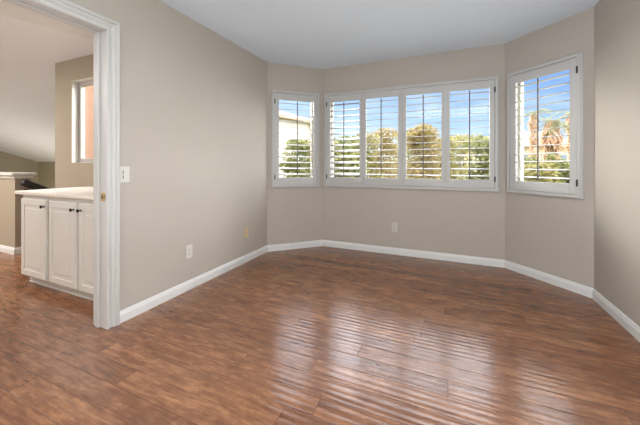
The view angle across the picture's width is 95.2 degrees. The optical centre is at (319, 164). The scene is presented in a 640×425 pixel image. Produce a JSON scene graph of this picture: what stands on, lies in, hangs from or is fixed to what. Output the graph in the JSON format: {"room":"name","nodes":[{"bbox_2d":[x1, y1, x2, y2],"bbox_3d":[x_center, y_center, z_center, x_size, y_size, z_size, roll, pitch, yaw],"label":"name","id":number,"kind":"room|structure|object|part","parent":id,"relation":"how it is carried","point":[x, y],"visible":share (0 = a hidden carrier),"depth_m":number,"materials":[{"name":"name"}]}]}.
{"room":"empty bedroom","nodes":[
{"label":"empty bedroom","id":0,"kind":"room"},
{"bbox_2d":[0,172,36,254],"bbox_3d":[-7.358,0.607,5.261,7.915,1.018,0.240,0,0,23],"label":"wall","id":1,"kind":"structure","parent":0,"point":[10,202],"depth_m":3.69,"materials":[{"name":"beige paint"}]},
{"bbox_3d":[-7.375,1.075,5.260,7.884,0.083,0.164,0,0,23],"label":"half wall baseboard","id":2,"kind":"part","parent":1,"relation":"part of","materials":[{"name":"white paint"}]},
{"bbox_3d":[-7.371,0.151,5.266,7.888,0.040,0.186,0,0,23],"label":"cap moulding","id":3,"kind":"part","parent":1,"relation":"part of","materials":[{"name":"white paint"}]},
{"bbox_2d":[20,179,49,189],"bbox_3d":[-3.439,0.605,4.313,0.123,0.847,1.486,0,0,23],"label":"stair handrail","id":4,"kind":"object","parent":1,"relation":"attached to","point":[26,183],"visible":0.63,"depth_m":3.70,"materials":[{"name":"black paint"}]},
{"bbox_2d":[0,151,37,189],"bbox_3d":[-11.192,0.366,6.669,0.160,6.900,7.350,0,0,23],"label":"wall","id":5,"kind":"structure","parent":0,"point":[8,162],"depth_m":9.53,"materials":[{"name":"beige paint"}]},
{"bbox_2d":[0,14,92,161],"bbox_3d":[-6.333,-1.472,4.566,10.750,2.836,7.650,0,0,23],"label":"ceiling","id":6,"kind":"structure","parent":0,"point":[29,52],"depth_m":4.28,"materials":[{"name":"white paint"}]},
{"bbox_2d":[38,162,54,188],"bbox_3d":[-5.816,1.166,8.428,8.630,5.300,0.150,0,0,23],"label":"wall","id":7,"kind":"structure","parent":0,"point":[46,170],"depth_m":9.80,"materials":[{"name":"beige paint"}]},
{"bbox_2d":[55,54,92,187],"bbox_3d":[-2.273,-0.244,3.272,2.270,2.720,0.100,0,0,23],"label":"wall","id":8,"kind":"structure","parent":0,"point":[68,174],"depth_m":3.57,"materials":[{"name":"beige paint"}]},
{"bbox_2d":[72,77,92,162],"bbox_3d":[-2.479,-0.520,3.341,1.105,0.988,0.067,0,0,23],"label":"trim","id":9,"kind":"structure","parent":8,"relation":"attached to","point":[74,83],"depth_m":3.55,"materials":[{"name":"white paint"}]},
{"bbox_2d":[78,80,92,161],"bbox_3d":[-2.456,-0.520,3.395,1.105,0.988,0.050,0,0,23],"label":"window","id":10,"kind":"structure","parent":8,"relation":"in","point":[81,86],"depth_m":3.58,"materials":[{"name":"grey"}]},
{"bbox_2d":[85,86,92,158],"bbox_3d":[-2.484,1.106,5.244,0.015,5.420,3.349,0,0,23],"label":"wall","id":11,"kind":"structure","parent":0,"point":[88,90],"depth_m":3.88,"materials":[{"name":"paint"}]},
{"bbox_2d":[68,0,266,310],"bbox_3d":[-1.706,-0.104,1.562,0.130,2.440,4.971,0,0,23],"label":"wall","id":12,"kind":"structure","parent":0,"point":[193,101],"depth_m":2.54,"materials":[{"name":"beige paint"}]},
{"bbox_2d":[3,0,119,329],"bbox_3d":[-1.689,0.061,1.599,0.180,2.110,1.053,0,0,23],"label":"door frame","id":13,"kind":"structure","parent":12,"relation":"in","point":[105,31],"depth_m":2.00,"materials":[{"name":"paint"}]},
{"bbox_2d":[120,167,129,182],"bbox_3d":[-1.398,0.069,2.095,0.012,0.115,0.070,0,0,23],"label":"light switch","id":14,"kind":"object","parent":12,"relation":"attached to","point":[124,171],"visible":0.91,"depth_m":2.09,"materials":[{"name":"grey plastic"}]},
{"bbox_2d":[186,244,191,258],"bbox_3d":[-1.172,0.776,2.619,0.009,0.115,0.070,0,0,23],"label":"wall outlet","id":15,"kind":"object","parent":12,"relation":"attached to","point":[189,247],"visible":1,"depth_m":2.61,"materials":[{"name":"grey plastic"}]},
{"bbox_2d":[120,245,267,322],"bbox_3d":[-1.044,1.075,2.909,0.014,0.083,1.863,0,0,23],"label":"baseboard","id":16,"kind":"structure","parent":12,"relation":"attached to","point":[134,310],"depth_m":2.55,"materials":[{"name":"white paint"}]},
{"bbox_2d":[244,227,247,237],"bbox_3d":[-0.847,0.782,3.371,0.008,0.115,0.070,0,0,23],"label":"phone jack","id":17,"kind":"object","parent":12,"relation":"attached to","point":[245,229],"visible":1,"depth_m":3.36,"materials":[{"name":"brown plastic"}]},
{"bbox_2d":[267,62,322,244],"bbox_3d":[-0.349,-0.104,3.971,0.892,2.440,0.150,0,0,-21],"label":"wall","id":18,"kind":"structure","parent":0,"point":[294,214],"depth_m":3.88,"materials":[{"name":"beige paint"}]},
{"bbox_2d":[268,240,322,251],"bbox_3d":[-0.319,1.075,3.894,0.768,0.083,0.014,0,0,-21],"label":"baseboard","id":19,"kind":"structure","parent":18,"relation":"attached to","point":[296,245],"depth_m":3.88,"materials":[{"name":"white paint"}]},
{"bbox_2d":[272,90,318,187],"bbox_3d":[-0.314,-0.339,3.881,0.655,1.268,0.095,0,0,-21],"label":"plantation shutter","id":20,"kind":"object","parent":18,"relation":"attached to","point":[277,95],"visible":1,"depth_m":3.85,"materials":[{"name":"white paint"}]},
{"bbox_3d":[-0.297,-0.341,3.842,0.012,0.980,0.010,0,0,-21],"label":"tilt rod","id":21,"kind":"part","parent":20,"relation":"part of","materials":[{"name":"white wood"}]},
{"bbox_2d":[310,102,312,176],"bbox_3d":[-0.359,-0.339,4.004,0.560,1.170,0.050,0,0,-21],"label":"window","id":22,"kind":"structure","parent":18,"relation":"in","point":[311,103],"depth_m":4.07,"materials":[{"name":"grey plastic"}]},
{"bbox_2d":[0,0,599,68],"bbox_3d":[-1.106,-1.384,1.498,5.780,0.120,5.870,0,0,23],"label":"ceiling","id":23,"kind":"structure","parent":0,"point":[320,34],"depth_m":2.73,"materials":[{"name":"white paint"}]},
{"bbox_2d":[0,246,639,424],"bbox_3d":[-5.031,1.176,3.104,14.300,0.120,6.100,0,0,23],"label":"floor","id":24,"kind":"structure","parent":0,"point":[321,335],"depth_m":1.75,"materials":[{"name":"brown wood"}]},
{"bbox_2d":[21,195,92,300],"bbox_3d":[-2.041,0.697,2.744,1.418,0.838,0.679,0,0,23],"label":"base cabinet","id":25,"kind":"object","parent":24,"relation":"on","point":[56,233],"visible":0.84,"depth_m":2.50,"materials":[{"name":"white paint"}]},
{"bbox_3d":[-2.603,0.667,2.661,0.428,0.714,0.019,0,0,23],"label":"cabinet door","id":26,"kind":"part","parent":25,"relation":"part of","materials":[{"name":"white paint"}]},
{"bbox_2d":[15,186,92,199],"bbox_3d":[-2.072,0.261,2.767,1.494,0.034,0.662,0,0,23],"label":"countertop","id":27,"kind":"structure","parent":25,"relation":"on","point":[86,193],"depth_m":2.60,"materials":[{"name":"white stone"}]},
{"bbox_3d":[-2.134,1.110,2.519,1.410,0.012,0.007,0,0,23],"label":"trim","id":28,"kind":"part","parent":25,"relation":"part of","materials":[{"name":"white paint"}]},
{"bbox_3d":[-2.182,0.667,2.479,0.410,0.714,0.019,0,0,23],"label":"cabinet door","id":29,"kind":"part","parent":25,"relation":"part of","materials":[{"name":"white paint"}]},
{"bbox_3d":[-1.778,0.667,2.304,0.410,0.714,0.019,0,0,23],"label":"cabinet door","id":30,"kind":"part","parent":25,"relation":"part of","materials":[{"name":"white paint"}]},
{"bbox_2d":[323,43,504,259],"bbox_3d":[1.058,-0.104,3.676,2.278,2.440,0.150,0,0,23],"label":"wall","id":31,"kind":"structure","parent":0,"point":[468,223],"depth_m":3.52,"materials":[{"name":"beige paint"}]},
{"bbox_2d":[331,92,403,183],"bbox_3d":[1.065,-0.339,3.711,1.982,1.170,0.050,0,0,23],"label":"window","id":32,"kind":"structure","parent":31,"relation":"in","point":[332,103],"depth_m":4.07,"materials":[{"name":"grey plastic"}]},
{"bbox_2d":[324,76,498,191],"bbox_3d":[1.004,-0.339,3.595,2.057,1.268,0.096,0,0,23],"label":"plantation shutter","id":33,"kind":"object","parent":32,"relation":"attached to","point":[445,87],"visible":1,"depth_m":3.56,"materials":[{"name":"white paint"}]},
{"bbox_3d":[0.315,-0.337,3.850,0.012,0.983,0.010,0,0,23],"label":"tilt rod","id":34,"kind":"part","parent":33,"relation":"part of","materials":[{"name":"white wood"}]},
{"bbox_3d":[0.329,-0.339,3.893,0.504,1.190,0.028,0,0,23],"label":"panel","id":35,"kind":"part","parent":33,"relation":"part of","materials":[{"name":"white paint"}]},
{"bbox_3d":[0.764,-0.342,3.652,0.012,0.979,0.010,0,0,23],"label":"tilt rod","id":36,"kind":"part","parent":33,"relation":"part of","materials":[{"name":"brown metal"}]},
{"bbox_3d":[0.781,-0.339,3.697,0.478,1.190,0.028,0,0,23],"label":"panel","id":37,"kind":"part","parent":33,"relation":"part of","materials":[{"name":"white paint"}]},
{"bbox_3d":[1.220,-0.342,3.454,0.012,0.979,0.010,0,0,23],"label":"tilt rod","id":38,"kind":"part","parent":33,"relation":"part of","materials":[{"name":"white wood"}]},
{"bbox_3d":[1.245,-0.339,3.496,0.473,1.190,0.028,0,0,23],"label":"panel","id":39,"kind":"part","parent":33,"relation":"part of","materials":[{"name":"white paint"}]},
{"bbox_3d":[1.669,-0.342,3.260,0.012,0.979,0.010,0,0,23],"label":"tilt rod","id":40,"kind":"part","parent":33,"relation":"part of","materials":[{"name":"white wood"}]},
{"bbox_3d":[1.690,-0.339,3.304,0.491,1.190,0.028,0,0,23],"label":"panel","id":41,"kind":"part","parent":33,"relation":"part of","materials":[{"name":"white paint"}]},
{"bbox_2d":[392,222,397,231],"bbox_3d":[0.931,0.775,3.644,0.070,0.115,0.009,0,0,23],"label":"wall outlet","id":42,"kind":"object","parent":31,"relation":"attached to","point":[394,225],"visible":1,"depth_m":3.64,"materials":[{"name":"white plastic"}]},
{"bbox_2d":[323,240,504,267],"bbox_3d":[1.024,1.075,3.602,2.153,0.083,0.014,0,0,23],"label":"baseboard","id":43,"kind":"structure","parent":31,"relation":"attached to","point":[345,245],"depth_m":3.52,"materials":[{"name":"white paint"}]},
{"bbox_2d":[505,7,593,287],"bbox_3d":[2.222,-0.104,2.839,0.150,2.440,0.913,0,0,-20],"label":"wall","id":44,"kind":"structure","parent":0,"point":[554,236],"depth_m":2.70,"materials":[{"name":"beige paint"}]},
{"bbox_2d":[517,83,517,180],"bbox_3d":[2.188,-0.339,2.838,0.083,1.170,0.607,0,0,-20],"label":"trim","id":45,"kind":"structure","parent":44,"relation":"attached to","point":[517,83],"depth_m":3.13,"materials":[{"name":"white wood"}]},
{"bbox_2d":[518,82,523,180],"bbox_3d":[2.251,-0.339,2.861,0.050,1.170,0.607,0,0,-20],"label":"window","id":46,"kind":"structure","parent":44,"relation":"in","point":[521,89],"depth_m":3.12,"materials":[{"name":"grey plastic"}]},
{"bbox_2d":[507,51,583,198],"bbox_3d":[2.131,-0.339,2.820,0.107,1.268,0.684,0,0,-23],"label":"plantation shutter","id":47,"kind":"object","parent":44,"relation":"attached to","point":[574,63],"visible":1,"depth_m":2.72,"materials":[{"name":"white paint"}]},
{"bbox_3d":[2.088,-0.342,2.799,0.010,0.979,0.012,0,0,-20],"label":"tilt rod","id":48,"kind":"part","parent":47,"relation":"part of","materials":[{"name":"white wood"}]},
{"bbox_2d":[505,260,593,297],"bbox_3d":[2.146,1.075,2.808,0.014,0.083,0.789,0,0,-20],"label":"baseboard","id":49,"kind":"structure","parent":44,"relation":"attached to","point":[586,291],"depth_m":2.73,"materials":[{"name":"white paint"}]},
{"bbox_2d":[594,0,639,326],"bbox_3d":[1.397,-0.104,0.191,0.150,2.440,4.960,0,0,23],"label":"wall","id":50,"kind":"structure","parent":0,"point":[616,22],"depth_m":2.12,"materials":[{"name":"beige paint"}]},
{"bbox_2d":[592,289,639,341],"bbox_3d":[1.340,1.075,0.265,0.014,0.083,4.750,0,0,23],"label":"baseboard","id":51,"kind":"structure","parent":50,"relation":"attached to","point":[620,317],"depth_m":2.08,"materials":[{"name":"white paint"}]},
{"label":"outside","id":52,"kind":"structure","parent":0,"visible":0},
{"bbox_3d":[13.903,4.116,32.120,120.000,0.200,110.000,0,0,23],"label":"ground","id":53,"kind":"structure","parent":52,"visible":0},
{"bbox_2d":[279,111,309,177],"bbox_3d":[-6.092,-0.722,26.485,9.000,9.476,10.500,0,0,38],"label":"house","id":54,"kind":"structure","parent":53,"relation":"on","point":[282,117],"depth_m":24.43,"materials":[{"name":"beige paint"}]},
{"bbox_3d":[-3.295,-0.884,23.502,0.030,1.200,0.900,0,0,38],"label":"pane","id":55,"kind":"part","parent":54,"relation":"part of","materials":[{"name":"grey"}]},
{"bbox_2d":[279,137,309,177],"bbox_3d":[-0.933,1.300,15.165,2.295,5.445,2.215,0,0,-26],"label":"tree","id":56,"kind":"object","parent":53,"relation":"on","point":[300,142],"visible":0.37,"depth_m":14.86,"materials":[{"name":"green plant"}]},
{"bbox_2d":[334,136,368,177],"bbox_3d":[0.682,1.484,10.535,2.500,5.077,2.414,0,0,23],"label":"tree","id":57,"kind":"object","parent":53,"relation":"on","point":[337,141],"visible":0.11,"depth_m":9.98,"materials":[{"name":"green plant"}]},
{"bbox_2d":[345,133,386,177],"bbox_3d":[2.028,1.179,14.441,2.727,5.686,2.542,0,0,23],"label":"tree","id":58,"kind":"object","parent":53,"relation":"on","point":[371,141],"visible":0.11,"depth_m":14.15,"materials":[{"name":"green plant"}]},
{"bbox_2d":[370,128,407,177],"bbox_3d":[4.056,0.818,18.486,2.935,6.407,2.928,0,0,-13],"label":"tree","id":59,"kind":"object","parent":53,"relation":"on","point":[386,148],"visible":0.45,"depth_m":18.34,"materials":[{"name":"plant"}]},
{"bbox_2d":[385,131,417,177],"bbox_3d":[6.637,0.649,23.122,2.940,6.744,3.816,0,0,-35],"label":"tree","id":60,"kind":"object","parent":53,"relation":"on","point":[407,146],"visible":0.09,"depth_m":22.81,"materials":[{"name":"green plant"}]},
{"bbox_2d":[406,124,440,178],"bbox_3d":[4.010,1.214,11.085,2.299,5.617,2.015,0,0,23],"label":"tree","id":61,"kind":"object","parent":53,"relation":"on","point":[416,141],"visible":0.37,"depth_m":10.82,"materials":[{"name":"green plant"}]},
{"bbox_2d":[432,136,465,178],"bbox_3d":[6.105,1.274,14.921,2.800,5.498,2.905,0,0,23],"label":"tree","id":62,"kind":"object","parent":53,"relation":"on","point":[453,141],"visible":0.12,"depth_m":14.44,"materials":[{"name":"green plant"}]},
{"bbox_2d":[450,133,482,177],"bbox_3d":[9.219,0.983,18.976,2.987,6.078,3.389,0,0,-44],"label":"tree","id":63,"kind":"object","parent":53,"relation":"on","point":[460,137],"visible":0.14,"depth_m":18.64,"materials":[{"name":"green plant"}]},
{"bbox_2d":[462,135,488,179],"bbox_3d":[6.668,1.388,11.866,2.133,5.270,2.582,0,0,23],"label":"tree","id":64,"kind":"object","parent":53,"relation":"on","point":[485,144],"visible":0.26,"depth_m":11.88,"materials":[{"name":"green plant"}]},
{"bbox_2d":[458,131,567,178],"bbox_3d":[26.196,-0.193,37.918,12.000,8.417,9.000,0,0,-12],"label":"house","id":65,"kind":"structure","parent":53,"relation":"on","point":[526,134],"depth_m":34.29,"materials":[{"name":"beige paint"}]},
{"bbox_2d":[524,155,536,179],"bbox_3d":[8.357,1.769,12.065,1.638,4.511,1.420,0,0,23],"label":"shrub","id":66,"kind":"object","parent":53,"relation":"on","point":[525,159],"visible":0.03,"depth_m":11.92,"materials":[{"name":"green plant"}]},
{"bbox_2d":[524,108,556,160],"bbox_3d":[18.929,-0.504,25.895,3.310,9.044,3.285,0,0,23],"label":"palm tree","id":67,"kind":"object","parent":53,"relation":"on","point":[533,118],"visible":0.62,"depth_m":25.80,"materials":[{"name":"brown plant"}]},
{"bbox_2d":[524,158,561,182],"bbox_3d":[6.382,1.917,8.453,1.146,4.216,1.221,0,0,-25],"label":"shrub","id":68,"kind":"object","parent":53,"relation":"on","point":[531,173],"visible":0.14,"depth_m":8.38,"materials":[{"name":"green plant"}]},
{"bbox_2d":[536,118,569,170],"bbox_3d":[10.444,0.938,12.952,1.502,6.162,1.619,0,0,23],"label":"palm tree","id":69,"kind":"object","parent":53,"relation":"on","point":[554,123],"visible":0.38,"depth_m":12.79,"materials":[{"name":"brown plant"}]},
{"bbox_2d":[544,151,569,182],"bbox_3d":[8.379,1.759,10.283,1.343,4.530,1.243,0,0,-16],"label":"shrub","id":70,"kind":"object","parent":53,"relation":"on","point":[565,174],"visible":0.12,"depth_m":10.13,"materials":[{"name":"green plant"}]},
{"bbox_2d":[548,111,569,162],"bbox_3d":[14.782,0.406,17.088,2.421,7.225,2.546,0,0,-15],"label":"palm tree","id":71,"kind":"object","parent":53,"relation":"on","point":[567,121],"visible":0.19,"depth_m":17.03,"materials":[{"name":"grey plant"}]}
]}

